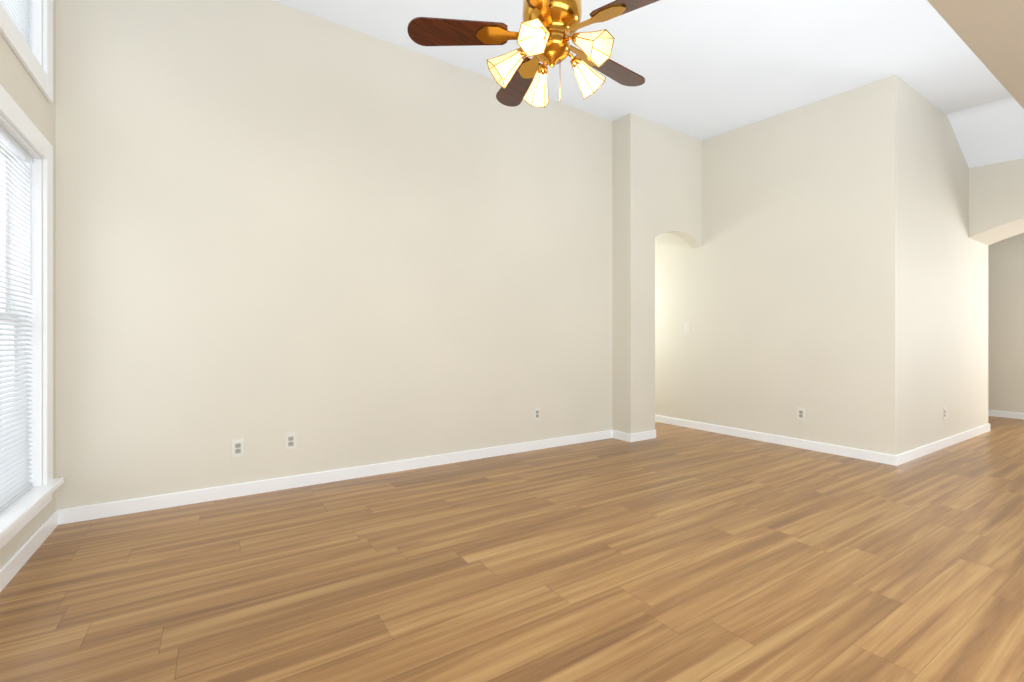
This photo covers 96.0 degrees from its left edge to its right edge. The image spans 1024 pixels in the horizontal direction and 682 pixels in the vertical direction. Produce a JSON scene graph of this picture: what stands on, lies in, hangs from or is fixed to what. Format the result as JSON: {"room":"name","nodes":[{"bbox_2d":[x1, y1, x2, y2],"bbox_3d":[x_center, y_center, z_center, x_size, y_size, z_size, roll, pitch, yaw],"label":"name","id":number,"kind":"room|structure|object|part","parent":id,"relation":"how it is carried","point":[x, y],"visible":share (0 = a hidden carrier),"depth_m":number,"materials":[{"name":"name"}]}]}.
{"room":"empty living room","nodes":[
{"label":"empty living room","id":0,"kind":"room"},
{"bbox_2d":[0,0,54,567],"bbox_3d":[-2.535,-0.875,2.264,0.200,3.950,1.350,0,0,-33],"label":"wall","id":1,"kind":"structure","parent":0,"point":[20,86],"depth_m":2.43,"materials":[{"name":"beige paint"}]},
{"bbox_2d":[0,115,41,159],"bbox_3d":[-2.406,-1.004,2.110,0.150,0.012,0.926,0,0,-33],"label":"liner","id":2,"kind":"object","parent":1,"relation":"attached to","point":[8,128],"visible":0.5,"depth_m":2.31,"materials":[{"name":"white"}]},
{"bbox_2d":[2,155,41,486],"bbox_3d":[-2.659,-0.105,2.504,0.150,1.810,0.012,0,0,-33],"label":"window","id":3,"kind":"structure","parent":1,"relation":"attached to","point":[35,305],"depth_m":2.52,"materials":[{"name":"white"}]},
{"bbox_2d":[0,2,46,93],"bbox_3d":[-2.334,-1.425,2.155,0.020,0.110,0.950,0,0,-33],"label":"window casing","id":4,"kind":"structure","parent":1,"relation":"in","point":[16,41],"depth_m":2.23,"materials":[{"name":"white wood"}]},
{"bbox_2d":[0,494,51,549],"bbox_3d":[-2.336,0.873,2.154,0.016,0.085,1.170,0,0,-33],"label":"apron","id":5,"kind":"object","parent":1,"relation":"attached to","point":[6,539],"visible":0.4,"depth_m":2.27,"materials":[{"name":"white wood"}]},
{"bbox_2d":[0,510,57,591],"bbox_3d":[-1.000,1.055,0.071,0.015,0.090,6.400,0,0,-33],"label":"baseboard","id":6,"kind":"structure","parent":1,"relation":"attached to","point":[11,567],"depth_m":2.30,"materials":[{"name":"white wood"}]},
{"bbox_2d":[0,477,63,540],"bbox_3d":[-2.381,0.814,2.126,0.210,0.033,1.230,0,0,-33],"label":"window sill","id":7,"kind":"structure","parent":1,"relation":"on","point":[15,513],"depth_m":2.25,"materials":[{"name":"white wood"}]},
{"bbox_2d":[28,0,41,65],"bbox_3d":[-2.659,-1.800,2.504,0.150,0.640,0.012,0,0,-33],"label":"window frame","id":8,"kind":"object","parent":1,"relation":"attached to","point":[37,28],"visible":0.11,"depth_m":2.53,"materials":[{"name":"white wood"}]},
{"bbox_2d":[42,0,52,102],"bbox_3d":[-2.621,-1.800,2.602,0.020,0.860,0.110,0,0,-33],"label":"window trim","id":9,"kind":"object","parent":1,"relation":"attached to","point":[47,36],"visible":1,"depth_m":2.58,"materials":[{"name":"white wood"}]},
{"bbox_2d":[55,0,611,509],"bbox_3d":[-0.835,-0.875,4.069,4.610,3.950,0.150,0,0,-33],"label":"wall","id":10,"kind":"structure","parent":0,"point":[333,244],"depth_m":3.48,"materials":[{"name":"beige paint"}]},
{"bbox_2d":[232,439,243,456],"bbox_3d":[-1.941,0.760,3.265,0.076,0.122,0.008,0,0,-33],"label":"electrical outlet","id":11,"kind":"object","parent":10,"relation":"attached to","point":[237,448],"visible":1,"depth_m":3.26,"materials":[{"name":"white plastic"}]},
{"bbox_2d":[285,433,295,449],"bbox_3d":[-1.655,0.750,3.448,0.076,0.122,0.008,0,0,-33],"label":"electrical outlet","id":12,"kind":"object","parent":10,"relation":"attached to","point":[290,440],"visible":1,"depth_m":3.44,"materials":[{"name":"white plastic"}]},
{"bbox_2d":[58,430,611,524],"bbox_3d":[-0.791,1.055,3.999,4.580,0.090,0.015,0,0,-33],"label":"baseboard","id":13,"kind":"structure","parent":10,"relation":"attached to","point":[98,511],"depth_m":3.45,"materials":[{"name":"white wood"}]},
{"bbox_2d":[534,408,539,419],"bbox_3d":[0.255,0.740,4.675,0.076,0.122,0.008,0,0,-33],"label":"electrical outlet","id":14,"kind":"object","parent":10,"relation":"attached to","point":[536,413],"visible":1,"depth_m":4.67,"materials":[{"name":"white plastic"}]},
{"bbox_2d":[0,416,1023,681],"bbox_3d":[2.192,1.150,4.675,10.960,0.100,11.100,0,0,-33],"label":"floor","id":15,"kind":"structure","parent":0,"point":[668,552],"depth_m":2.16,"materials":[{"name":"brown wood"}]},
{"bbox_2d":[612,430,630,441],"bbox_3d":[1.216,1.055,5.127,0.015,0.090,0.285,0,0,-33],"label":"baseboard","id":16,"kind":"object","parent":15,"relation":"on","point":[623,436],"visible":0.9,"depth_m":5.11,"materials":[{"name":"white wood"}]},
{"bbox_2d":[612,117,621,431],"bbox_3d":[0.216,-0.875,7.067,0.400,3.950,4.340,0,0,-33],"label":"wall","id":17,"kind":"structure","parent":0,"point":[617,275],"depth_m":5.18,"materials":[{"name":"beige paint"}]},
{"bbox_2d":[272,0,1023,167],"bbox_3d":[2.192,-2.354,4.675,10.960,1.370,11.100,0,0,-33],"label":"ceiling","id":18,"kind":"structure","parent":0,"point":[705,69],"depth_m":3.90,"materials":[{"name":"white paint"}]},
{"bbox_2d":[407,0,659,107],"bbox_3d":[0.201,-1.716,2.096,1.199,1.292,1.219,0,0,-33],"label":"ceiling fan","id":19,"kind":"object","parent":18,"relation":"hanging from","point":[545,34],"visible":1,"depth_m":2.03,"materials":[{"name":"brown wood"}]},
{"bbox_2d":[622,113,701,433],"bbox_3d":[1.786,-0.875,5.418,1.260,3.950,0.130,0,0,-33],"label":"wall","id":20,"kind":"structure","parent":0,"point":[661,179],"depth_m":5.16,"materials":[{"name":"beige paint"}]},
{"bbox_2d":[631,430,655,441],"bbox_3d":[1.463,1.055,5.125,0.400,0.090,0.015,0,0,-33],"label":"baseboard","id":21,"kind":"object","parent":20,"relation":"attached to","point":[645,435],"visible":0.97,"depth_m":5.11,"materials":[{"name":"white wood"}]},
{"bbox_2d":[655,75,987,454],"bbox_3d":[2.889,-0.875,7.559,2.910,3.950,6.400,0,0,-33],"label":"wall","id":22,"kind":"structure","parent":0,"point":[830,275],"depth_m":4.74,"materials":[{"name":"beige paint"}]},
{"bbox_2d":[685,323,689,331],"bbox_3d":[2.230,-0.170,5.876,0.017,0.122,0.076,0,0,-33],"label":"hall light switch","id":23,"kind":"object","parent":22,"relation":"attached to","point":[687,327],"visible":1,"depth_m":5.87,"materials":[{"name":"white plastic"}]},
{"bbox_2d":[655,415,896,465],"bbox_3d":[1.703,1.055,6.699,0.015,0.090,6.265,0,0,-33],"label":"baseboard","id":24,"kind":"structure","parent":22,"relation":"attached to","point":[884,458],"depth_m":4.83,"materials":[{"name":"white wood"}]},
{"bbox_2d":[797,408,804,419],"bbox_3d":[2.969,0.750,4.734,0.008,0.122,0.076,0,0,-33],"label":"electrical outlet","id":25,"kind":"object","parent":22,"relation":"attached to","point":[800,413],"visible":1,"depth_m":4.73,"materials":[{"name":"white plastic"}]},
{"bbox_2d":[897,424,989,465],"bbox_3d":[4.622,1.055,4.860,2.910,0.090,0.015,0,0,-33],"label":"baseboard","id":26,"kind":"structure","parent":22,"relation":"attached to","point":[910,455],"depth_m":4.66,"materials":[{"name":"white wood"}]},
{"bbox_2d":[943,407,945,419],"bbox_3d":[4.481,0.750,4.774,0.076,0.122,0.008,0,0,-33],"label":"electrical outlet","id":27,"kind":"object","parent":22,"relation":"attached to","point":[944,412],"visible":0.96,"depth_m":4.76,"materials":[{"name":"white plastic"}]},
{"bbox_2d":[927,0,1023,108],"bbox_3d":[4.208,-2.085,1.534,10.360,1.530,3.234,0,0,-33],"label":"wall","id":28,"kind":"structure","parent":0,"point":[990,33],"depth_m":1.97,"materials":[{"name":"paint"}]},
{"bbox_2d":[969,158,1023,245],"bbox_3d":[6.649,-0.525,3.674,0.780,3.250,4.200,0,0,-33],"label":"wall","id":29,"kind":"structure","parent":0,"point":[996,202],"depth_m":5.08,"materials":[{"name":"beige paint"}]},
{"bbox_2d":[988,233,1023,412],"bbox_3d":[6.641,-0.875,7.472,0.150,3.950,10.600,0,0,-33],"label":"wall","id":30,"kind":"structure","parent":0,"point":[1005,324],"depth_m":6.62,"materials":[{"name":"beige paint"}]},
{"bbox_2d":[988,410,1023,418],"bbox_3d":[6.612,1.055,7.364,0.015,0.090,10.450,0,0,-33],"label":"baseboard","id":31,"kind":"structure","parent":30,"relation":"attached to","point":[1007,414],"depth_m":6.61,"materials":[{"name":"white wood"}]},
{"bbox_3d":[-0.766,-0.875,-0.492,0.200,3.950,5.200,0,0,-33],"label":"wall","id":32,"kind":"structure","parent":0,"visible":0},
{"bbox_2d":[0,84,52,484],"bbox_3d":[-2.334,-0.160,2.155,0.020,1.920,1.170,0,0,-33],"label":"window casing","id":33,"kind":"structure","parent":32,"relation":"in","point":[47,320],"depth_m":2.56,"materials":[{"name":"white wood"}]},
{"bbox_2d":[0,126,32,511],"bbox_3d":[-2.377,-0.101,2.128,0.038,1.790,0.918,0,0,-33],"label":"window blinds","id":34,"kind":"object","parent":33,"relation":"attached to","point":[15,469],"visible":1,"depth_m":2.33,"materials":[{"name":"white plastic"}]},
{"bbox_3d":[-2.334,-1.065,2.155,0.020,0.110,0.950,0,0,-33],"label":"window casing","id":35,"kind":"part","parent":33,"relation":"part of","materials":[{"name":"white wood"}]},
{"bbox_3d":[-2.153,-0.105,1.715,0.150,1.810,0.012,0,0,-33],"label":"liner","id":36,"kind":"object","parent":32,"relation":"attached to","visible":0},
{"bbox_2d":[0,150,16,423],"bbox_3d":[-2.449,-0.099,2.082,0.062,1.798,0.926,0,0,-33],"label":"window","id":37,"kind":"structure","parent":36,"relation":"attached to","point":[5,238],"depth_m":2.44,"materials":[{"name":"white"}]},
{"bbox_3d":[-2.435,0.330,2.091,0.030,0.940,0.926,0,0,-33],"label":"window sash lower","id":38,"kind":"part","parent":37,"relation":"part of","materials":[{"name":"white plastic"}]},
{"bbox_3d":[-2.427,-2.485,2.096,0.200,0.730,0.950,0,0,-33],"label":"wall","id":39,"kind":"structure","parent":0,"visible":0},
{"bbox_3d":[-2.406,-2.114,2.110,0.150,0.012,0.926,0,0,-33],"label":"window","id":40,"kind":"structure","parent":39,"relation":"in","visible":0},
{"bbox_2d":[0,0,32,50],"bbox_3d":[-2.377,-1.731,2.128,0.038,0.750,0.918,0,0,-33],"label":"window blinds","id":41,"kind":"object","parent":40,"relation":"hanging from","point":[19,13],"visible":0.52,"depth_m":2.40,"materials":[{"name":"white plastic"}]}
]}

